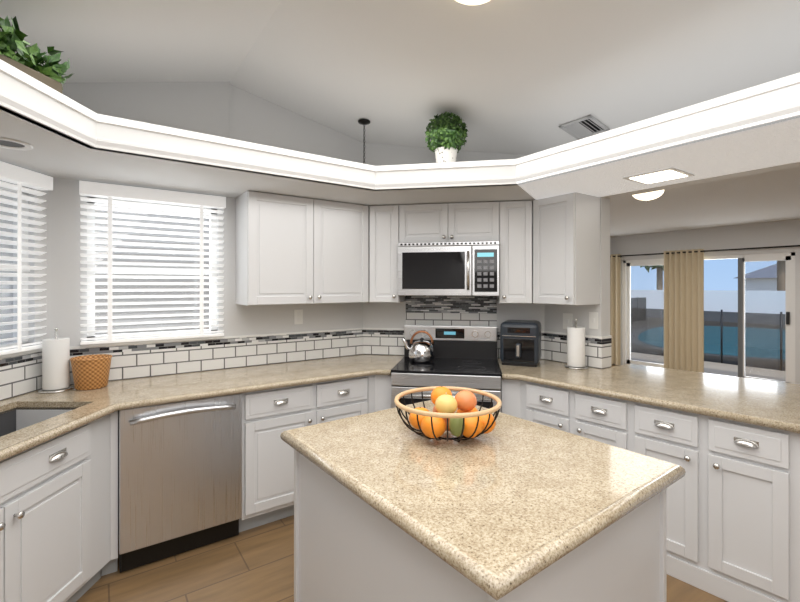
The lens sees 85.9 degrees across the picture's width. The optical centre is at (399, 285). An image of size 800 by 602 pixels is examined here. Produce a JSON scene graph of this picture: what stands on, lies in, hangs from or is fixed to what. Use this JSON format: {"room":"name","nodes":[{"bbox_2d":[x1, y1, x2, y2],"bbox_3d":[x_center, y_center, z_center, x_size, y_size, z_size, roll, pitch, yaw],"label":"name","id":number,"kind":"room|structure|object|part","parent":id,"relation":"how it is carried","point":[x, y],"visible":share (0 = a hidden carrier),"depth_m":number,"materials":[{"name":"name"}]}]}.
{"room":"kitchen","nodes":[
{"label":"kitchen","id":0,"kind":"room"},
{"bbox_2d":[0,180,45,399],"bbox_3d":[-2.124,-0.100,1.680,0.120,3.200,1.760,0,0,1],"label":"wall","id":1,"kind":"structure","parent":0,"point":[40,301],"depth_m":2.44,"materials":[{"name":"white paint"}]},
{"bbox_2d":[0,183,41,357],"bbox_3d":[-2.093,-0.090,1.960,0.105,0.920,0.980,0,0,1],"label":"window","id":2,"kind":"structure","parent":1,"relation":"in","point":[24,318],"depth_m":2.38,"materials":[{"name":"white"}]},
{"bbox_2d":[0,161,52,354],"bbox_3d":[-2.021,-0.135,1.959,0.076,0.970,0.990,0,0,1],"label":"window blind","id":3,"kind":"object","parent":2,"relation":"attached to","point":[20,177],"visible":0.92,"depth_m":2.28,"materials":[{"name":"white plastic"}]},
{"bbox_2d":[0,351,41,400],"bbox_3d":[-2.058,0.474,1.699,0.011,0.228,1.600,0,0,1],"label":"backsplash","id":4,"kind":"structure","parent":1,"relation":"attached to","point":[20,374],"depth_m":2.32,"materials":[{"name":"tile"}]},
{"bbox_2d":[0,82,362,380],"bbox_3d":[-1.211,-0.100,3.142,2.520,3.200,0.155,0,0,-35],"label":"wall","id":5,"kind":"structure","parent":0,"point":[256,119],"depth_m":2.95,"materials":[{"name":"white paint"}]},
{"bbox_2d":[81,196,222,347],"bbox_3d":[-1.611,-0.090,2.850,0.810,0.920,0.105,0,0,-35],"label":"window unit","id":6,"kind":"structure","parent":5,"relation":"in","point":[91,328],"depth_m":2.82,"materials":[{"name":"white"}]},
{"bbox_2d":[79,181,225,344],"bbox_3d":[-1.569,-0.135,2.791,0.820,0.970,0.076,0,0,-35],"label":"window blind","id":7,"kind":"object","parent":6,"relation":"attached to","point":[113,191],"visible":0.98,"depth_m":2.77,"materials":[{"name":"white plastic"}]},
{"bbox_2d":[70,328,362,384],"bbox_3d":[-1.184,0.474,3.103,2.120,0.228,0.011,0,0,-35],"label":"backsplash","id":8,"kind":"structure","parent":5,"relation":"attached to","point":[130,361],"depth_m":3.05,"materials":[{"name":"tile"}]},
{"bbox_2d":[294,309,302,323],"bbox_3d":[-0.795,0.242,3.376,0.070,0.115,0.008,0,0,-35],"label":"electrical outlet plate","id":9,"kind":"object","parent":5,"relation":"attached to","point":[298,316],"visible":1,"depth_m":3.37,"materials":[{"name":"white plastic"}]},
{"bbox_2d":[236,191,363,305],"bbox_3d":[-0.686,-0.252,3.241,0.977,0.762,0.352,0,0,-35],"label":"upper cabinet","id":10,"kind":"object","parent":5,"relation":"attached to","point":[290,249],"depth_m":3.05,"materials":[{"name":"white wood"}]},
{"bbox_2d":[0,72,799,211],"bbox_3d":[0.350,-0.703,1.010,4.132,0.135,5.200,0,0,-35],"label":"soffit","id":11,"kind":"structure","parent":0,"point":[52,154],"depth_m":2.29,"materials":[{"name":"white paint"}]},
{"bbox_2d":[0,137,32,149],"bbox_3d":[-1.740,-0.631,1.909,0.170,0.005,0.170,0,0,-35],"label":"recessed light","id":12,"kind":"object","parent":11,"relation":"in","point":[8,143],"visible":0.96,"depth_m":1.92,"materials":[{"name":"white metal"}]},
{"bbox_2d":[0,15,72,93],"bbox_3d":[-1.554,-0.903,1.536,0.299,0.228,0.709,0,0,10],"label":"planter","id":13,"kind":"object","parent":11,"relation":"on","point":[28,60],"visible":0.81,"depth_m":1.68,"materials":[{"name":"brown"}]},
{"bbox_2d":[0,59,799,190],"bbox_3d":[0.573,-0.711,0.692,2.602,0.152,4.425,0,0,-35],"label":"crown molding","id":14,"kind":"structure","parent":11,"relation":"attached to","point":[11,71],"depth_m":2.11,"materials":[{"name":"white wood"}]},
{"bbox_2d":[425,112,468,162],"bbox_3d":[0.324,-0.999,2.994,0.314,0.420,0.305,0,0,-35],"label":"topiary","id":15,"kind":"object","parent":11,"relation":"on","point":[446,134],"visible":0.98,"depth_m":2.92,"materials":[{"name":"green plant"}]},
{"bbox_2d":[623,167,694,184],"bbox_3d":[1.488,-0.629,2.478,0.270,0.009,0.270,0,0,-35],"label":"ceiling light panel","id":16,"kind":"object","parent":11,"relation":"attached to","point":[666,174],"visible":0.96,"depth_m":2.45,"materials":[{"name":"white plastic"}]},
{"bbox_2d":[0,0,799,154],"bbox_3d":[0.326,-1.323,0.992,4.472,0.955,5.600,0,0,-35],"label":"ceiling","id":17,"kind":"structure","parent":0,"point":[521,77],"depth_m":2.34,"materials":[{"name":"white paint"}]},
{"bbox_2d":[358,119,369,163],"bbox_3d":[-0.276,-0.969,3.324,0.100,0.610,0.100,0,0,-35],"label":"light","id":18,"kind":"object","parent":17,"relation":"hanging from","point":[363,122],"visible":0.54,"depth_m":3.32,"materials":[{"name":"grey metal"}]},
{"bbox_2d":[456,0,489,4],"bbox_3d":[0.304,-1.277,1.801,0.282,0.139,0.282,13,-7,-34],"label":"ceiling light","id":19,"kind":"object","parent":17,"relation":"attached to","point":[472,2],"visible":1,"depth_m":1.87,"materials":[{"name":"white glass"}]},
{"bbox_2d":[559,115,609,139],"bbox_3d":[1.249,-1.071,2.921,0.235,0.016,0.235,13,-7,-34],"label":"ceiling vent","id":20,"kind":"object","parent":17,"relation":"in","point":[584,127],"visible":0.98,"depth_m":2.91,"materials":[{"name":"grey metal"}]},
{"bbox_2d":[76,364,727,601],"bbox_3d":[2.041,1.550,2.987,9.770,0.100,6.900,0,0,-35],"label":"floor","id":21,"kind":"structure","parent":0,"point":[255,564],"depth_m":2.21,"materials":[{"name":"wood"}]},
{"bbox_2d":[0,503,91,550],"bbox_3d":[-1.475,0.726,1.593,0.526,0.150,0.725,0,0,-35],"label":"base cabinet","id":22,"kind":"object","parent":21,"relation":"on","point":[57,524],"depth_m":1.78,"materials":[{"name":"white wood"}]},
{"bbox_2d":[0,495,117,601],"bbox_3d":[-1.516,1.059,1.792,0.540,0.880,0.713,0,0,-35],"label":"base cabinet","id":23,"kind":"object","parent":21,"relation":"on","point":[57,570],"depth_m":1.88,"materials":[{"name":"white wood"}]},
{"bbox_2d":[0,389,40,410],"bbox_3d":[-2.025,0.609,1.690,0.981,0.040,1.358,0,0,-35],"label":"countertop","id":24,"kind":"structure","parent":23,"relation":"on","point":[5,405],"depth_m":2.17,"materials":[{"name":"beige stone"}]},
{"bbox_2d":[0,371,391,522],"bbox_3d":[-0.985,0.609,1.920,2.789,0.040,1.177,0,0,-35],"label":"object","id":25,"kind":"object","parent":23,"relation":"on","point":[70,459],"depth_m":2.16,"materials":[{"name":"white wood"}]},
{"bbox_2d":[12,355,403,414],"bbox_3d":[-0.917,0.609,2.867,2.473,0.040,0.701,0,0,-35],"label":"countertop","id":26,"kind":"structure","parent":23,"relation":"on","point":[117,393],"depth_m":2.61,"materials":[{"name":"beige stone"}]},
{"bbox_2d":[38,327,73,393],"bbox_3d":[-1.944,0.411,2.431,0.160,0.356,0.160,0,0,-35],"label":"paper towel","id":27,"kind":"object","parent":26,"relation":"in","point":[55,365],"visible":1,"depth_m":2.38,"materials":[{"name":"white paper"}]},
{"bbox_2d":[69,354,111,389],"bbox_3d":[-1.793,0.500,2.500,0.204,0.177,0.204,0,0,-35],"label":"wicker basket","id":28,"kind":"object","parent":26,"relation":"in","point":[90,372],"visible":1,"depth_m":2.44,"materials":[{"name":"orange wicker"}]},
{"bbox_2d":[118,393,241,572],"bbox_3d":[-1.338,1.065,2.590,0.609,0.862,0.653,0,0,-35],"label":"dishwasher","id":29,"kind":"object","parent":21,"relation":"on","point":[179,477],"visible":0.9,"depth_m":2.35,"materials":[{"name":"grey metal"}]},
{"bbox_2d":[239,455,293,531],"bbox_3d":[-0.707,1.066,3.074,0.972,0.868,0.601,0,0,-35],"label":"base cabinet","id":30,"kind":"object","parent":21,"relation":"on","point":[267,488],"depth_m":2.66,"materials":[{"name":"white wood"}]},
{"bbox_2d":[391,325,501,411],"bbox_3d":[0.356,0.910,3.214,0.754,1.171,0.689,0,0,10],"label":"range","id":31,"kind":"object","parent":21,"relation":"on","point":[465,356],"visible":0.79,"depth_m":3.17,"materials":[{"name":"grey metal"}]},
{"bbox_2d":[402,330,434,362],"bbox_3d":[0.142,0.465,3.355,0.264,0.239,0.206,0,0,10],"label":"kettle","id":32,"kind":"object","parent":31,"relation":"on","point":[421,350],"visible":1,"depth_m":3.29,"materials":[{"name":"silver metal"}]},
{"bbox_2d":[280,400,685,601],"bbox_3d":[0.225,1.045,1.587,0.936,0.910,1.136,0,0,-37],"label":"kitchen island","id":33,"kind":"object","parent":21,"relation":"on","point":[389,506],"visible":0.9,"depth_m":1.30,"materials":[{"name":"white stone"}]},
{"bbox_2d":[394,386,501,441],"bbox_3d":[0.186,0.494,1.688,0.418,0.190,0.418,0,0,-35],"label":"fruit bowl","id":34,"kind":"object","parent":33,"relation":"on","point":[467,420],"visible":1,"depth_m":1.60,"materials":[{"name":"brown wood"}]},
{"bbox_2d":[501,379,519,417],"bbox_3d":[0.781,1.066,3.068,0.294,0.868,0.294,0,0,-35],"label":"base cabinet","id":35,"kind":"object","parent":21,"relation":"on","point":[510,392],"depth_m":2.93,"materials":[{"name":"white wood"}]},
{"bbox_2d":[520,387,567,431],"bbox_3d":[1.122,1.066,2.945,0.565,0.868,0.407,0,0,-35],"label":"base cabinet","id":36,"kind":"object","parent":21,"relation":"on","point":[547,408],"depth_m":2.76,"materials":[{"name":"white wood"}]},
{"bbox_2d":[568,395,627,449],"bbox_3d":[1.472,1.066,2.772,0.890,0.868,0.427,0,0,-35],"label":"base cabinet","id":37,"kind":"object","parent":21,"relation":"on","point":[600,422],"depth_m":2.49,"materials":[{"name":"white wood"}]},
{"bbox_2d":[628,411,675,577],"bbox_3d":[1.689,1.066,2.471,0.880,0.868,0.314,0,0,-35],"label":"base cabinet","id":38,"kind":"object","parent":21,"relation":"on","point":[653,436],"depth_m":2.25,"materials":[{"name":"white wood"}]},
{"bbox_2d":[676,423,799,601],"bbox_3d":[2.011,1.066,2.012,0.880,0.868,0.921,0,0,-35],"label":"base cabinet","id":39,"kind":"object","parent":21,"relation":"on","point":[730,445],"depth_m":2.01,"materials":[{"name":"white wood"}]},
{"bbox_2d":[497,359,799,450],"bbox_3d":[1.671,0.609,2.654,1.353,0.040,2.415,0,0,-35],"label":"countertop","id":40,"kind":"structure","parent":39,"relation":"on","point":[767,411],"depth_m":2.40,"materials":[{"name":"beige stone"}]},
{"bbox_2d":[500,320,540,366],"bbox_3d":[0.917,0.429,3.269,0.280,0.320,0.350,0,0,22],"label":"air fryer","id":41,"kind":"object","parent":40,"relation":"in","point":[520,342],"visible":1,"depth_m":3.15,"materials":[{"name":"grey plastic"}]},
{"bbox_2d":[564,318,587,369],"bbox_3d":[1.272,0.411,3.108,0.160,0.356,0.160,0,0,-35],"label":"paper towel","id":42,"kind":"object","parent":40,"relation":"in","point":[575,347],"visible":1,"depth_m":3.06,"materials":[{"name":"white paper"}]},
{"bbox_2d":[363,143,543,354],"bbox_3d":[0.430,-0.100,3.644,1.620,3.200,0.120,0,0,10],"label":"wall","id":43,"kind":"structure","parent":0,"point":[384,315],"depth_m":3.65,"materials":[{"name":"white paint"}]},
{"bbox_2d":[364,205,404,302],"bbox_3d":[-0.124,-0.252,3.498,0.452,0.762,0.389,0,0,-35],"label":"upper cabinet","id":44,"kind":"object","parent":43,"relation":"attached to","point":[384,219],"depth_m":3.36,"materials":[{"name":"white wood"}]},
{"bbox_2d":[400,202,499,242],"bbox_3d":[0.394,-0.483,3.429,0.758,0.300,0.759,0,0,-35],"label":"upper cabinet","id":45,"kind":"object","parent":43,"relation":"attached to","point":[473,221],"depth_m":3.27,"materials":[{"name":"white wood"}]},
{"bbox_2d":[398,241,498,295],"bbox_3d":[0.383,-0.128,3.366,0.754,0.402,0.436,0,0,10],"label":"microwave","id":46,"kind":"object","parent":45,"relation":"attached to","point":[469,268],"visible":1,"depth_m":3.20,"materials":[{"name":"grey metal"}]},
{"bbox_2d":[363,296,543,358],"bbox_3d":[0.420,0.333,3.579,1.502,0.511,0.011,0,0,10],"label":"backsplash","id":47,"kind":"structure","parent":43,"relation":"attached to","point":[456,310],"depth_m":3.60,"materials":[{"name":"tile"}]},
{"bbox_2d":[497,200,535,303],"bbox_3d":[0.902,-0.252,3.318,0.390,0.762,0.447,0,0,-35],"label":"upper cabinet","id":48,"kind":"object","parent":43,"relation":"attached to","point":[515,245],"depth_m":3.18,"materials":[{"name":"white wood"}]},
{"bbox_2d":[544,162,799,368],"bbox_3d":[2.437,-0.100,1.737,0.120,3.200,4.398,0,0,-35],"label":"wall","id":49,"kind":"structure","parent":0,"point":[553,317],"depth_m":3.10,"materials":[{"name":"white paint"}]},
{"bbox_2d":[563,313,571,328],"bbox_3d":[1.277,0.270,3.279,0.010,0.120,0.080,0,0,-35],"label":"switch plate","id":50,"kind":"object","parent":49,"relation":"attached to","point":[567,318],"depth_m":3.28,"materials":[{"name":"white plastic"}]},
{"bbox_2d":[536,192,599,304],"bbox_3d":[1.174,-0.252,3.125,0.352,0.762,0.385,0,0,-35],"label":"upper cabinet","id":51,"kind":"object","parent":49,"relation":"attached to","point":[567,225],"depth_m":2.99,"materials":[{"name":"white wood"}]},
{"bbox_2d":[544,331,611,368],"bbox_3d":[1.345,0.474,3.286,0.131,0.228,0.487,0,0,-35],"label":"backsplash","id":52,"kind":"structure","parent":49,"relation":"attached to","point":[597,351],"depth_m":3.14,"materials":[{"name":"tile"}]},
{"bbox_2d":[589,312,597,328],"bbox_3d":[1.397,0.250,3.107,0.010,0.120,0.070,0,0,-35],"label":"switch plate","id":53,"kind":"object","parent":49,"relation":"attached to","point":[593,320],"depth_m":3.11,"materials":[{"name":"white plastic"}]},
{"bbox_2d":[610,219,799,383],"bbox_3d":[5.928,-0.100,5.708,0.120,3.200,6.900,0,0,-35],"label":"wall","id":54,"kind":"structure","parent":0,"point":[776,233],"depth_m":6.77,"materials":[{"name":"white paint"}]},
{"bbox_2d":[610,245,799,372],"bbox_3d":[4.844,0.440,7.043,0.125,2.080,3.030,0,0,-35],"label":"curtains","id":55,"kind":"object","parent":54,"relation":"attached to","point":[683,309],"visible":0.9,"depth_m":7.24,"materials":[{"name":"beige fabric"}]},
{"bbox_3d":[4.041,0.440,8.146,0.075,2.080,0.281,0,0,-35],"label":"panel","id":56,"kind":"part","parent":55,"relation":"part of","materials":[{"name":"beige fabric"}]},
{"bbox_3d":[4.724,0.440,7.171,0.075,2.080,0.603,0,0,-35],"label":"panel","id":57,"kind":"part","parent":55,"relation":"part of","materials":[{"name":"beige fabric"}]},
{"bbox_3d":[4.853,-0.560,7.050,0.102,0.024,3.030,0,0,-35],"label":"rod","id":58,"kind":"part","parent":55,"relation":"part of","materials":[{"name":"grey metal"}]},
{"bbox_2d":[623,247,794,383],"bbox_3d":[4.934,0.475,7.118,0.129,2.050,2.450,0,0,-35],"label":"sliding glass door","id":59,"kind":"structure","parent":54,"relation":"in","point":[771,254],"depth_m":6.59,"materials":[{"name":"white paint"}]},
{"bbox_2d":[610,167,799,236],"bbox_3d":[3.905,-1.020,4.292,5.218,0.160,6.900,0,0,-35],"label":"ceiling","id":60,"kind":"structure","parent":0,"point":[772,196],"depth_m":5.02,"materials":[{"name":"white paint"}]},
{"bbox_2d":[632,190,663,201],"bbox_3d":[2.364,-0.870,4.104,0.272,0.139,0.272,0,0,-35],"label":"dome light","id":61,"kind":"object","parent":60,"relation":"attached to","point":[648,196],"visible":0.69,"depth_m":4.04,"materials":[{"name":"white glass"}]},
{"label":"outside","id":62,"kind":"structure","parent":0,"visible":0},
{"bbox_2d":[631,352,785,381],"bbox_3d":[20.160,1.675,18.055,110.000,0.150,80.000,0,0,-35],"label":"ground","id":63,"kind":"structure","parent":62,"point":[720,368],"depth_m":8.24,"materials":[{"name":"beige concrete"}]},
{"bbox_2d":[95,205,209,334],"bbox_3d":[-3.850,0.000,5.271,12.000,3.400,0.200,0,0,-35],"label":"window","id":64,"kind":"structure","parent":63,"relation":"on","point":[120,320],"depth_m":5.58,"materials":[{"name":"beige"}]},
{"bbox_2d":[631,297,785,370],"bbox_3d":[11.598,1.050,10.828,10.318,1.120,26.018,0,0,-35],"label":"fence","id":65,"kind":"object","parent":63,"relation":"on","point":[721,337],"visible":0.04,"depth_m":8.84,"materials":[{"name":"black plastic"}]},
{"bbox_2d":[631,290,785,313],"bbox_3d":[-3.902,0.850,1.206,51.250,1.700,80.000,0,0,-35],"label":"wall","id":66,"kind":"structure","parent":63,"relation":"on","point":[723,300],"depth_m":19.01,"materials":[{"name":"white paint"}]},
{"bbox_2d":[640,260,784,290],"bbox_3d":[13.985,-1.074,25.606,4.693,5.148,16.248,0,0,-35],"label":"tree","id":67,"kind":"object","parent":63,"relation":"on","point":[780,274],"depth_m":20.70,"materials":[{"name":"green plant"}]},
{"bbox_2d":[735,261,785,290],"bbox_3d":[41.663,-1.100,36.163,15.000,5.600,18.000,0,0,-35],"label":"houses","id":68,"kind":"structure","parent":63,"relation":"on","point":[768,277],"depth_m":38.09,"materials":[{"name":"grey"}]}
]}

